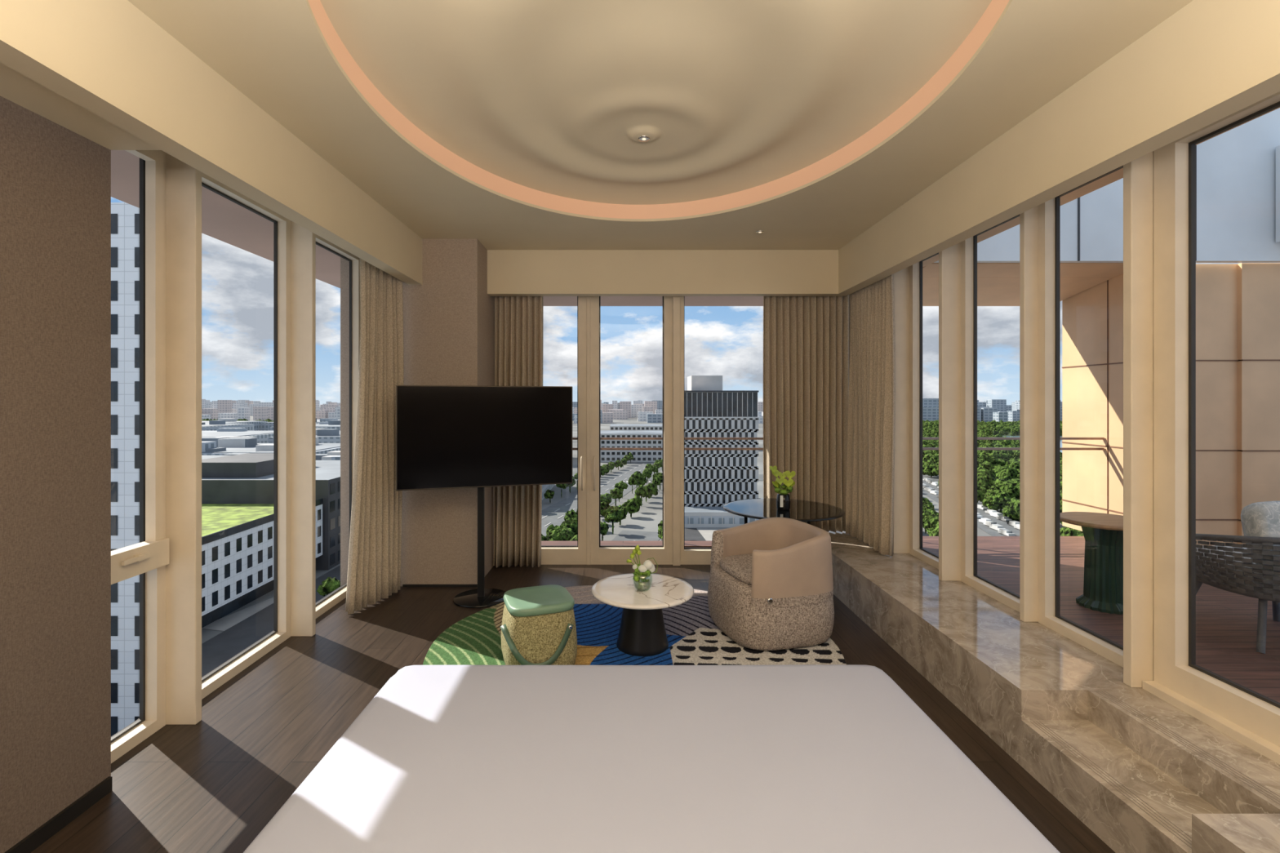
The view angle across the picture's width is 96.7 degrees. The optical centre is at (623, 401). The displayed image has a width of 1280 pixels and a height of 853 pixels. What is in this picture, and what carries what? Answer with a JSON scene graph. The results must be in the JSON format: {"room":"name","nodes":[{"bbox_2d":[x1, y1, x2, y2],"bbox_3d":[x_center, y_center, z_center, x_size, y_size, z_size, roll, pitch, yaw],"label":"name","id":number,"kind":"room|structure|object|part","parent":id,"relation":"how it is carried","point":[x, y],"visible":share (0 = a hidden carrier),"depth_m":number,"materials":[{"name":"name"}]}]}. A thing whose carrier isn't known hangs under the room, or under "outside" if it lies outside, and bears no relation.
{"room":"hotel room","nodes":[
{"label":"hotel room","id":0,"kind":"room"},
{"bbox_2d":[0,95,111,852],"bbox_3d":[-2.350,-0.100,0.610,0.340,3.500,3.620,0,0,0],"label":"wall","id":1,"kind":"structure","parent":0,"point":[55,180],"depth_m":2.16,"materials":[{"name":"brown paint"}]},
{"bbox_2d":[4,776,111,852],"bbox_3d":[-2.172,1.620,0.605,0.015,0.060,3.610,0,0,0],"label":"baseboard","id":2,"kind":"structure","parent":1,"relation":"attached to","point":[35,839],"depth_m":2.20,"materials":[{"name":"brown wood"}]},
{"bbox_2d":[340,239,494,586],"bbox_3d":[-1.910,-0.100,5.485,1.220,3.500,0.830,0,0,0],"label":"wall column","id":3,"kind":"structure","parent":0,"point":[449,318],"depth_m":5.07,"materials":[{"name":"beige paint"}]},
{"bbox_2d":[402,584,477,586],"bbox_3d":[-1.627,1.640,5.062,0.665,0.020,0.015,0,0,0],"label":"baseboard","id":4,"kind":"structure","parent":3,"relation":"attached to","point":[403,585],"depth_m":5.05,"materials":[{"name":"brown wood"}]},
{"bbox_2d":[31,564,1115,852],"bbox_3d":[0.050,1.725,2.350,5.140,0.150,7.100,0,0,0],"label":"floor","id":5,"kind":"structure","parent":0,"point":[213,784],"depth_m":2.83,"materials":[{"name":"brown wood"}]},
{"bbox_2d":[111,150,165,763],"bbox_3d":[-2.371,0.175,2.660,0.078,2.950,0.480,0,0,0],"label":"frame","id":6,"kind":"object","parent":5,"relation":"on","point":[152,719],"visible":0.26,"depth_m":2.85,"materials":[{"name":"paint"}]},
{"bbox_2d":[111,150,168,584],"bbox_3d":[-2.325,-0.215,2.655,0.070,2.070,0.430,0,0,0],"label":"casement","id":7,"kind":"object","parent":6,"relation":"attached to","point":[155,544],"visible":0.41,"depth_m":2.81,"materials":[{"name":"paint"}]},
{"bbox_2d":[121,553,150,565],"bbox_3d":[-2.276,0.735,2.650,0.028,0.030,0.140,0,0,0],"label":"handle","id":8,"kind":"object","parent":7,"relation":"attached to","point":[140,557],"depth_m":2.65,"materials":[{"name":"paint"}]},
{"bbox_2d":[165,152,201,724],"bbox_3d":[-2.270,0.155,2.922,0.180,2.990,0.045,0,0,0],"label":"mullion fin","id":9,"kind":"object","parent":5,"relation":"on","point":[183,181],"visible":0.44,"depth_m":2.90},
{"bbox_2d":[201,172,290,699],"bbox_3d":[-2.371,0.175,3.467,0.078,2.950,1.045,0,0,0],"label":"frame","id":10,"kind":"object","parent":5,"relation":"on","point":[229,669],"visible":0.46,"depth_m":3.94,"materials":[{"name":"paint"}]},
{"bbox_2d":[290,220,315,636],"bbox_3d":[-2.270,0.155,4.013,0.180,2.990,0.045,0,0,0],"label":"mullion fin","id":11,"kind":"object","parent":5,"relation":"on","point":[303,241],"visible":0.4,"depth_m":3.99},
{"bbox_2d":[315,234,359,618],"bbox_3d":[-2.371,0.175,4.553,0.078,2.950,1.035,0,0,0],"label":"frame","id":12,"kind":"object","parent":5,"relation":"on","point":[337,596],"visible":0.3,"depth_m":5.01,"materials":[{"name":"paint"}]},
{"bbox_2d":[395,385,572,608],"bbox_3d":[-1.126,0.761,4.771,1.394,1.778,0.450,0,0,-10],"label":"television","id":13,"kind":"object","parent":5,"relation":"on","point":[448,437],"visible":0.9,"depth_m":4.63,"materials":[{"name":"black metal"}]},
{"bbox_2d":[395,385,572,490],"bbox_3d":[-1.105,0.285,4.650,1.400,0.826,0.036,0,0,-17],"label":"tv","id":14,"kind":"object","parent":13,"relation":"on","point":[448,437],"depth_m":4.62,"materials":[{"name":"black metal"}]},
{"bbox_2d":[524,560,711,564],"bbox_3d":[0.000,1.630,5.800,2.600,0.040,0.100,0,0,0],"label":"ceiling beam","id":15,"kind":"structure","parent":5,"relation":"on","point":[543,562],"depth_m":5.75,"materials":[{"name":"paint"}]},
{"bbox_2d":[494,296,586,560],"bbox_3d":[-0.835,0.180,5.791,0.930,2.860,0.078,0,0,0],"label":"frame","id":16,"kind":"object","parent":15,"relation":"on","point":[548,553],"visible":0.26,"depth_m":5.75,"materials":[{"name":"paint"}]},
{"bbox_2d":[580,455,595,490],"bbox_3d":[-0.352,0.725,5.722,0.147,0.350,0.060,0,0,0],"label":"handle","id":17,"kind":"object","parent":16,"relation":"attached to","point":[581,458],"depth_m":5.69,"materials":[{"name":"paint"}]},
{"bbox_3d":[-0.415,0.725,5.722,0.022,0.350,0.060,0,0,0],"label":"handle","id":18,"kind":"part","parent":17,"relation":"part of","materials":[{"name":"paint"}]},
{"bbox_3d":[-0.290,0.725,5.722,0.022,0.350,0.060,0,0,0],"label":"handle","id":19,"kind":"part","parent":17,"relation":"part of","materials":[{"name":"paint"}]},
{"bbox_2d":[586,296,590,564],"bbox_3d":[-0.350,0.190,5.790,0.040,2.920,0.100,0,0,0],"label":"post","id":20,"kind":"object","parent":15,"relation":"on","point":[588,298],"visible":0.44,"depth_m":5.74,"materials":[{"name":"paint"}]},
{"bbox_2d":[590,296,672,560],"bbox_3d":[0.085,0.180,5.791,0.830,2.860,0.078,0,0,0],"label":"frame","id":21,"kind":"object","parent":15,"relation":"on","point":[664,552],"visible":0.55,"depth_m":5.75,"materials":[{"name":"paint"}]},
{"bbox_2d":[680,296,711,560],"bbox_3d":[1.518,0.180,5.791,1.885,2.860,0.078,0,0,0],"label":"frame","id":22,"kind":"object","parent":15,"relation":"on","point":[686,553],"visible":0.2,"depth_m":5.75,"materials":[{"name":"paint"}]},
{"bbox_2d":[422,585,846,665],"bbox_3d":[0.071,1.641,3.701,2.716,0.017,2.706,0,0,0],"label":"rug","id":23,"kind":"object","parent":5,"relation":"on","point":[693,637],"visible":0.29,"depth_m":3.82,"materials":[{"name":"fabric"}]},
{"bbox_2d":[500,584,577,665],"bbox_3d":[-0.541,1.425,3.545,0.470,0.415,0.459,0,0,-20],"label":"stool","id":24,"kind":"object","parent":23,"relation":"on","point":[538,627],"visible":0.96,"depth_m":3.38,"materials":[{"name":"gold fabric"}]},
{"bbox_3d":[-0.530,1.242,3.560,0.410,0.050,0.410,0,0,-20],"label":"leather seat","id":25,"kind":"part","parent":24,"relation":"part of","materials":[{"name":"green leather"}]},
{"bbox_2d":[591,573,693,656],"bbox_3d":[0.130,1.441,3.810,0.686,0.382,0.686,0,0,0],"label":"coffee table","id":26,"kind":"object","parent":23,"relation":"on","point":[642,633],"visible":0.95,"depth_m":3.69,"materials":[{"name":"white stone"}]},
{"bbox_2d":[626,545,657,589],"bbox_3d":[0.124,1.101,3.779,0.162,0.297,0.150,0,0,42],"label":"flower vase","id":27,"kind":"object","parent":26,"relation":"on","point":[643,571],"visible":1,"depth_m":3.75,"materials":[{"name":"clear glass"}]},
{"bbox_2d":[707,517,834,650],"bbox_3d":[1.040,1.267,4.080,0.765,0.730,0.785,0,0,-15],"label":"armchair","id":28,"kind":"object","parent":23,"relation":"on","point":[771,587],"visible":1,"depth_m":3.75,"materials":[{"name":"beige fabric"}]},
{"bbox_2d":[720,553,751,585],"bbox_3d":[1.040,1.197,4.080,0.608,0.070,0.624,0,0,-15],"label":"seat cushion","id":29,"kind":"object","parent":28,"relation":"on","point":[737,566],"depth_m":4.04,"materials":[{"name":"beige fabric"}]},
{"bbox_2d":[243,664,1059,852],"bbox_3d":[0.070,1.160,1.230,2.140,0.980,2.359,0,0,0],"label":"bed","id":30,"kind":"object","parent":5,"relation":"on","point":[788,758],"visible":1,"depth_m":1.68,"materials":[{"name":"white fabric"}]},
{"bbox_2d":[672,296,679,565],"bbox_3d":[0.537,0.190,5.775,0.075,2.920,0.130,0,0,0],"label":"post","id":31,"kind":"object","parent":5,"relation":"on","point":[676,300],"visible":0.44,"depth_m":5.71,"materials":[{"name":"paint"}]},
{"bbox_2d":[723,497,844,524],"bbox_3d":[1.400,1.293,5.000,1.028,0.714,1.028,0,0,0],"label":"round side table","id":32,"kind":"object","parent":5,"relation":"on","point":[801,510],"visible":0.81,"depth_m":4.92,"materials":[{"name":"black glass"}]},
{"bbox_3d":[1.114,1.302,5.165,0.032,0.695,0.032,0,0,0],"label":"leg","id":33,"kind":"part","parent":32,"relation":"part of","materials":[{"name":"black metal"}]},
{"bbox_2d":[769,466,795,510],"bbox_3d":[1.376,0.747,4.927,0.222,0.378,0.122,0,0,0],"label":"flower vase","id":34,"kind":"object","parent":32,"relation":"on","point":[783,500],"visible":1,"depth_m":4.91,"materials":[{"name":"green plant"}]},
{"bbox_2d":[828,531,1279,852],"bbox_3d":[2.200,1.477,3.000,0.800,0.346,5.400,0,0,0],"label":"marble ledge","id":35,"kind":"object","parent":5,"relation":"on","point":[1144,774],"visible":0.95,"depth_m":2.52,"materials":[{"name":"stone"}]},
{"bbox_2d":[893,266,909,553],"bbox_3d":[2.397,0.018,4.893,0.165,2.575,0.045,0,0,0],"label":"mullion fin","id":36,"kind":"object","parent":35,"relation":"on","point":[901,278],"visible":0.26,"depth_m":4.87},
{"bbox_2d":[909,252,938,568],"bbox_3d":[2.491,0.028,4.522,0.078,2.555,0.695,0,0,0],"label":"frame","id":37,"kind":"object","parent":35,"relation":"on","point":[916,549],"visible":0.31,"depth_m":4.82,"materials":[{"name":"paint"}]},
{"bbox_2d":[938,242,960,581],"bbox_3d":[2.397,0.018,4.152,0.165,2.575,0.045,0,0,0],"label":"mullion fin","id":38,"kind":"object","parent":35,"relation":"on","point":[949,259],"visible":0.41,"depth_m":4.13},
{"bbox_2d":[960,214,1019,612],"bbox_3d":[2.491,0.028,3.765,0.078,2.555,0.730,0,0,0],"label":"frame","id":39,"kind":"object","parent":35,"relation":"on","point":[969,575],"visible":0.34,"depth_m":4.08,"materials":[{"name":"paint"}]},
{"bbox_2d":[1019,205,1038,622],"bbox_3d":[2.425,0.018,3.380,0.110,2.575,0.040,0,0,0],"label":"post","id":40,"kind":"object","parent":35,"relation":"on","point":[1028,220],"visible":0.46,"depth_m":3.36,"materials":[{"name":"paint"}]},
{"bbox_2d":[1038,165,1123,667],"bbox_3d":[2.491,0.028,2.998,0.078,2.555,0.725,0,0,0],"label":"frame","id":41,"kind":"object","parent":35,"relation":"on","point":[1049,211],"visible":0.35,"depth_m":3.31,"materials":[{"name":"paint"}]},
{"bbox_2d":[1123,151,1153,687],"bbox_3d":[2.397,0.018,2.612,0.165,2.575,0.045,0,0,0],"label":"mullion fin","id":42,"kind":"object","parent":35,"relation":"on","point":[1138,174],"visible":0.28,"depth_m":2.59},
{"bbox_2d":[1142,680,1279,764],"bbox_3d":[2.430,1.288,1.542,0.140,0.035,2.085,0,0,0],"label":"threshold","id":43,"kind":"object","parent":35,"relation":"on","point":[1262,746],"visible":0.6,"depth_m":2.27,"materials":[{"name":"paint"}]},
{"bbox_2d":[1153,91,1279,746],"bbox_3d":[2.451,0.037,1.542,0.078,2.535,2.085,0,0,0],"label":"frame","id":44,"kind":"object","parent":43,"relation":"on","point":[1175,668],"visible":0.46,"depth_m":2.48,"materials":[{"name":"paint"}]},
{"bbox_2d":[541,541,711,547],"bbox_3d":[0.010,1.650,6.010,5.220,0.300,0.220,0,0,0],"label":"deck","id":45,"kind":"object","parent":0,"point":[687,544],"depth_m":6.02,"materials":[{"name":"brown wood"}]},
{"bbox_2d":[128,0,1192,249],"bbox_3d":[0.130,-1.518,2.130,3.860,0.135,6.660,0,0,0],"label":"ceiling","id":46,"kind":"structure","parent":0,"point":[1020,55],"depth_m":3.08,"materials":[{"name":"beige paint"}]},
{"bbox_2d":[0,0,422,284],"bbox_3d":[-1.850,-1.445,1.935,0.120,0.810,6.270,0,0,0],"label":"ceiling beam","id":47,"kind":"structure","parent":46,"relation":"attached to","point":[108,58],"depth_m":2.35,"materials":[{"name":"beige paint"}]},
{"bbox_2d":[320,0,991,204],"bbox_3d":[0.130,-1.632,2.750,2.839,0.094,3.718,0,0,0],"label":"dome","id":48,"kind":"object","parent":46,"relation":"attached to","point":[556,97],"visible":1,"depth_m":2.89,"materials":[{"name":"beige paint"}]},
{"bbox_2d":[637,135,649,142],"bbox_3d":[0.130,-1.640,3.540,0.076,0.016,0.076,0,0,0],"label":"recessed light","id":49,"kind":"object","parent":48,"relation":"attached to","point":[642,138],"visible":1,"depth_m":3.53,"materials":[{"name":"silver metal"}]},
{"bbox_2d":[487,249,838,296],"bbox_3d":[0.380,-1.440,5.500,3.360,0.820,0.120,0,0,0],"label":"ceiling beam","id":50,"kind":"structure","parent":46,"relation":"attached to","point":[510,273],"depth_m":5.44,"materials":[{"name":"beige paint"}]},
{"bbox_2d":[834,0,1279,296],"bbox_3d":[2.120,-1.440,2.180,0.120,0.820,6.760,0,0,0],"label":"ceiling beam","id":51,"kind":"structure","parent":46,"relation":"attached to","point":[1208,61],"depth_m":2.46,"materials":[{"name":"beige paint"}]},
{"bbox_2d":[755,230,764,233],"bbox_3d":[1.170,-1.452,4.860,0.076,0.016,0.076,0,0,0],"label":"recessed light","id":52,"kind":"object","parent":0,"point":[760,231],"depth_m":4.85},
{"bbox_2d":[1062,263,1237,546],"bbox_3d":[5.530,0.059,6.065,0.820,2.778,1.130,0,0,0],"label":"exterior wall","id":53,"kind":"structure","parent":0,"point":[1084,313],"depth_m":5.88,"materials":[{"name":"beige stone"}]},
{"bbox_2d":[1237,262,1279,544],"bbox_3d":[7.470,0.059,6.045,3.060,2.778,1.170,0,0,0],"label":"exterior wall","id":54,"kind":"structure","parent":0,"point":[1258,283],"depth_m":5.46,"materials":[{"name":"beige stone"}]},
{"bbox_3d":[0.050,-0.075,-1.275,5.140,3.750,0.150,0,0,0],"label":"wall","id":55,"kind":"structure","parent":0,"visible":0},
{"bbox_2d":[0,62,160,150],"bbox_3d":[0.050,-1.235,2.350,5.140,0.330,7.100,0,0,0],"label":"ceiling beam","id":56,"kind":"structure","parent":55,"relation":"attached to","point":[16,87],"depth_m":2.11,"materials":[{"name":"beige paint"}]},
{"bbox_2d":[345,257,404,614],"bbox_3d":[-2.029,0.150,4.677,0.132,2.970,0.648,0,0,14],"label":"curtain","id":57,"kind":"object","parent":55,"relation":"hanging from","point":[374,565],"visible":0.8,"depth_m":4.65,"materials":[{"name":"fabric"}]},
{"bbox_2d":[493,296,542,567],"bbox_3d":[-1.043,0.185,5.657,0.496,2.900,0.134,0,0,0],"label":"curtain","id":58,"kind":"object","parent":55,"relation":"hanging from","point":[517,514],"visible":0.56,"depth_m":5.65,"materials":[{"name":"fabric"}]},
{"bbox_2d":[763,293,850,532],"bbox_3d":[1.892,0.015,5.667,0.984,2.560,0.132,0,0,0],"label":"curtain","id":59,"kind":"object","parent":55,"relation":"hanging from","point":[806,339],"visible":0.59,"depth_m":5.66,"materials":[{"name":"fabric"}]},
{"bbox_2d":[845,273,895,555],"bbox_3d":[2.236,0.015,5.168,0.122,2.560,0.824,0,0,0],"label":"curtain","id":60,"kind":"object","parent":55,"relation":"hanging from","point":[871,428],"visible":0.88,"depth_m":5.05,"materials":[{"name":"fabric"}]},
{"bbox_3d":[0.050,-2.025,2.275,5.140,0.150,7.250,0,0,0],"label":"roof slab","id":61,"kind":"structure","parent":0,"visible":0},
{"bbox_2d":[111,150,340,288],"bbox_3d":[-2.865,-1.615,2.400,0.670,0.670,8.800,0,0,0],"label":"eave","id":62,"kind":"object","parent":61,"relation":"attached to","point":[224,220],"visible":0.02,"depth_m":4.11},
{"bbox_2d":[542,296,763,306],"bbox_3d":[0.050,-1.545,6.355,5.140,0.810,0.890,0,0,0],"label":"eave","id":63,"kind":"object","parent":61,"relation":"attached to","point":[547,300],"visible":0.02,"depth_m":6.63},
{"bbox_2d":[922,277,1112,306],"bbox_3d":[3.860,-1.545,6.355,2.480,0.810,0.890,0,0,0],"label":"eave","id":64,"kind":"object","parent":61,"relation":"attached to","point":[991,291],"visible":0.07,"depth_m":6.25},
{"bbox_2d":[922,262,1123,277],"bbox_3d":[4.030,-1.470,5.697,2.140,0.360,0.415,0,0,0],"label":"soffit","id":65,"kind":"structure","parent":64,"relation":"attached to","point":[984,269],"depth_m":5.69,"materials":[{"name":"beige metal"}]},
{"bbox_2d":[922,106,1279,267],"bbox_3d":[2.790,-1.635,1.950,0.320,0.630,7.900,0,0,0],"label":"eave","id":66,"kind":"object","parent":61,"relation":"attached to","point":[1117,175],"visible":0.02,"depth_m":3.64},
{"label":"outside","id":67,"kind":"structure","parent":0,"visible":0},
{"bbox_2d":[201,528,706,677],"bbox_3d":[-20.433,36.580,102.000,87.134,0.001,124.000,0,0,0],"label":"road","id":68,"kind":"structure","parent":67,"point":[224,646],"depth_m":89.20,"materials":[{"name":"grey asphalt"}]},
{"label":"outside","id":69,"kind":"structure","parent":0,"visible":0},
{"bbox_2d":[1002,435,1062,452],"bbox_3d":[405.000,36.350,465.000,310.000,0.001,270.000,0,0,0],"label":"lake","id":70,"kind":"structure","parent":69,"point":[1002,436],"depth_m":579.98,"materials":[{"name":"liquid"}]},
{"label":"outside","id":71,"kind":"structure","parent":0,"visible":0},
{"bbox_2d":[541,462,1019,541],"bbox_3d":[87.500,36.540,279.291,325.000,0.020,383.209,0,0,0],"label":"road","id":72,"kind":"structure","parent":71,"point":[553,517],"depth_m":191.91,"materials":[{"name":"grey asphalt"}]},
{"bbox_2d":[922,477,1019,536],"bbox_3d":[141.138,35.750,280.483,90.320,1.200,314.990,0,0,0],"label":"parked cars","id":73,"kind":"object","parent":72,"relation":"on","point":[993,525],"visible":0.2,"depth_m":173.34,"materials":[{"name":"paint"}]},
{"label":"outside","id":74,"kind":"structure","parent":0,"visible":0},
{"bbox_2d":[542,462,653,541],"bbox_3d":[-10.571,36.450,218.000,66.510,0.001,236.093,0,0,0],"label":"road markings","id":75,"kind":"object","parent":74,"point":[652,463],"visible":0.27,"depth_m":210.47,"materials":[{"name":"paint"}]},
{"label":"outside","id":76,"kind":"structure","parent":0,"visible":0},
{"bbox_2d":[922,536,1279,702],"bbox_3d":[5.815,1.625,3.060,6.370,0.350,6.120,0,0,0],"label":"deck","id":77,"kind":"object","parent":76,"point":[1226,621],"visible":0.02,"depth_m":3.82,"materials":[{"name":"brown wood"}]},
{"bbox_2d":[572,437,1104,449],"bbox_3d":[1.055,0.942,6.058,8.110,1.117,0.035,0,0,0],"label":"railing","id":78,"kind":"object","parent":77,"relation":"on","point":[573,438],"visible":0.26,"depth_m":6.04,"materials":[{"name":"metal"}]},
{"bbox_3d":[1.055,0.505,6.058,8.110,0.024,0.035,0,0,0],"label":"rail","id":79,"kind":"part","parent":78,"relation":"part of","materials":[{"name":"metal"}]},
{"bbox_3d":[1.055,0.395,6.058,8.110,0.024,0.035,0,0,0],"label":"rail","id":80,"kind":"part","parent":78,"relation":"part of","materials":[{"name":"metal"}]},
{"bbox_2d":[1060,511,1123,614],"bbox_3d":[3.400,1.140,4.020,0.540,0.620,0.540,0,0,0],"label":"outdoor table","id":81,"kind":"object","parent":77,"relation":"on","point":[1103,533],"visible":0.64,"depth_m":3.94,"materials":[{"name":"green metal"}]},
{"bbox_2d":[1062,280,1279,520],"bbox_3d":[7.056,0.059,6.041,3.887,2.778,1.178,0,0,0],"label":"panel joints","id":82,"kind":"object","parent":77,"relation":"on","point":[1107,363],"visible":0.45,"depth_m":6.00,"materials":[{"name":"brown metal"}]},
{"bbox_2d":[933,107,1279,262],"bbox_3d":[7.480,-3.840,5.260,9.040,5.020,0.380,0,0,0],"label":"canopy","id":83,"kind":"object","parent":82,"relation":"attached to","point":[1237,169],"visible":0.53,"depth_m":5.38,"materials":[{"name":"grey metal"}]},
{"bbox_2d":[1195,501,1279,653],"bbox_3d":[3.993,1.016,3.478,0.955,0.879,0.888,0,0,10],"label":"outdoor chair","id":84,"kind":"object","parent":77,"relation":"on","point":[1251,568],"visible":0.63,"depth_m":3.30,"materials":[{"name":"grey wicker"}]},
{"bbox_3d":[3.812,1.280,3.805,0.036,0.352,0.155,0,0,-33],"label":"leg","id":85,"kind":"part","parent":84,"relation":"part of","materials":[{"name":"grey wicker"}]},
{"bbox_3d":[4.000,1.120,3.520,0.760,0.060,0.800,0,0,10],"label":"seat","id":86,"kind":"part","parent":84,"relation":"part of","materials":[{"name":"grey wicker"}]},
{"bbox_2d":[1240,501,1279,566],"bbox_3d":[3.957,0.780,3.274,0.580,0.400,0.150,0,-14,10],"label":"cushion","id":87,"kind":"object","parent":84,"relation":"on","point":[1261,519],"depth_m":3.28,"materials":[{"name":"white fabric"}]},
{"bbox_3d":[3.726,1.280,3.316,0.155,0.352,0.036,0,0,-37],"label":"leg","id":88,"kind":"part","parent":84,"relation":"part of","materials":[{"name":"grey metal"}]},
{"bbox_3d":[4.274,1.280,3.724,0.155,0.352,0.036,0,0,-37],"label":"leg","id":89,"kind":"part","parent":84,"relation":"part of","materials":[{"name":"grey metal"}]},
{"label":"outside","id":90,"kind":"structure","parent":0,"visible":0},
{"bbox_2d":[201,415,1066,644],"bbox_3d":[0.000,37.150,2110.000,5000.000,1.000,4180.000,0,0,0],"label":"ground","id":91,"kind":"structure","parent":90,"point":[649,515],"depth_m":200.00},
{"bbox_2d":[111,202,139,736],"bbox_3d":[-71.220,7.650,63.970,41.560,58.000,6.060,0,0,0],"label":"office tower","id":92,"kind":"structure","parent":91,"relation":"on","point":[125,217],"depth_m":60.99,"materials":[{"name":"white concrete"}]},
{"bbox_2d":[201,455,228,459],"bbox_3d":[-120.500,25.900,142.470,39.000,21.500,35.060,0,0,0],"label":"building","id":93,"kind":"structure","parent":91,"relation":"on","point":[203,457],"depth_m":155.99,"materials":[{"name":"white concrete"}]},
{"bbox_2d":[201,497,323,627],"bbox_3d":[-92.450,28.800,99.000,55.100,15.700,48.000,0,0,0],"label":"block","id":94,"kind":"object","parent":91,"relation":"on","point":[237,539],"visible":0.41,"depth_m":98.50,"materials":[{"name":"white concrete"}]},
{"bbox_2d":[201,453,340,570],"bbox_3d":[-81.970,25.150,144.250,36.060,23.000,41.500,0,0,0],"label":"office block","id":95,"kind":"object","parent":91,"relation":"on","point":[248,477],"visible":0.15,"depth_m":124.61,"materials":[{"name":"grey concrete"}]},
{"bbox_2d":[201,418,340,460],"bbox_3d":[-234.000,23.879,370.000,312.000,25.542,360.000,0,0,0],"label":"complex","id":96,"kind":"structure","parent":91,"relation":"on","point":[221,437],"depth_m":276.32,"materials":[{"name":"white concrete"}]},
{"bbox_2d":[542,484,555,500],"bbox_3d":[-46.000,31.150,222.470,32.000,11.000,55.060,0,0,0],"label":"glass pavilion","id":97,"kind":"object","parent":91,"relation":"on","point":[544,487],"visible":0.02,"depth_m":220.41,"materials":[{"name":"grey glass"}]},
{"bbox_2d":[600,430,662,462],"bbox_3d":[17.500,28.150,364.970,75.000,17.000,40.060,0,0,0],"label":"office block","id":98,"kind":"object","parent":91,"relation":"on","point":[606,455],"visible":0.33,"depth_m":344.97,"materials":[{"name":"concrete"}]},
{"bbox_2d":[201,398,1062,423],"bbox_3d":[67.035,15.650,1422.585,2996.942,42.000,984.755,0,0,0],"label":"skyline","id":99,"kind":"object","parent":91,"relation":"on","point":[651,411],"visible":0.25,"depth_m":1133.06},
{"bbox_2d":[609,423,662,430],"bbox_3d":[40.000,27.650,449.970,100.000,18.000,40.060,0,0,0],"label":"office block","id":100,"kind":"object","parent":91,"relation":"on","point":[613,426],"visible":0.09,"depth_m":429.95,"materials":[{"name":"concrete"}]},
{"bbox_2d":[201,418,1084,596],"bbox_3d":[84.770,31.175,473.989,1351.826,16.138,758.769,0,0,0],"label":"trees","id":101,"kind":"object","parent":91,"relation":"on","point":[997,470],"visible":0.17,"depth_m":211.06,"materials":[{"name":"green plant"}]},
{"bbox_2d":[684,375,759,506],"bbox_3d":[29.450,14.150,189.650,24.300,45.000,30.700,0,0,0],"label":"office block","id":102,"kind":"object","parent":91,"relation":"on","point":[713,477],"visible":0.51,"depth_m":174.48,"materials":[{"name":"concrete"}]},
{"bbox_2d":[684,506,759,528],"bbox_3d":[32.000,34.400,169.470,32.000,4.500,9.060,0,0,0],"label":"pavilion","id":103,"kind":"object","parent":91,"relation":"on","point":[695,517],"visible":0.47,"depth_m":165.00,"materials":[{"name":"concrete"}]},
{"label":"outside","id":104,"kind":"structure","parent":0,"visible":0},
{"bbox_2d":[201,528,830,631],"bbox_3d":[-4.396,36.595,140.000,128.792,0.010,103.702,0,0,0],"label":"pavement","id":105,"kind":"structure","parent":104,"point":[223,624],"depth_m":97.78,"materials":[{"name":"grey concrete"}]}
]}

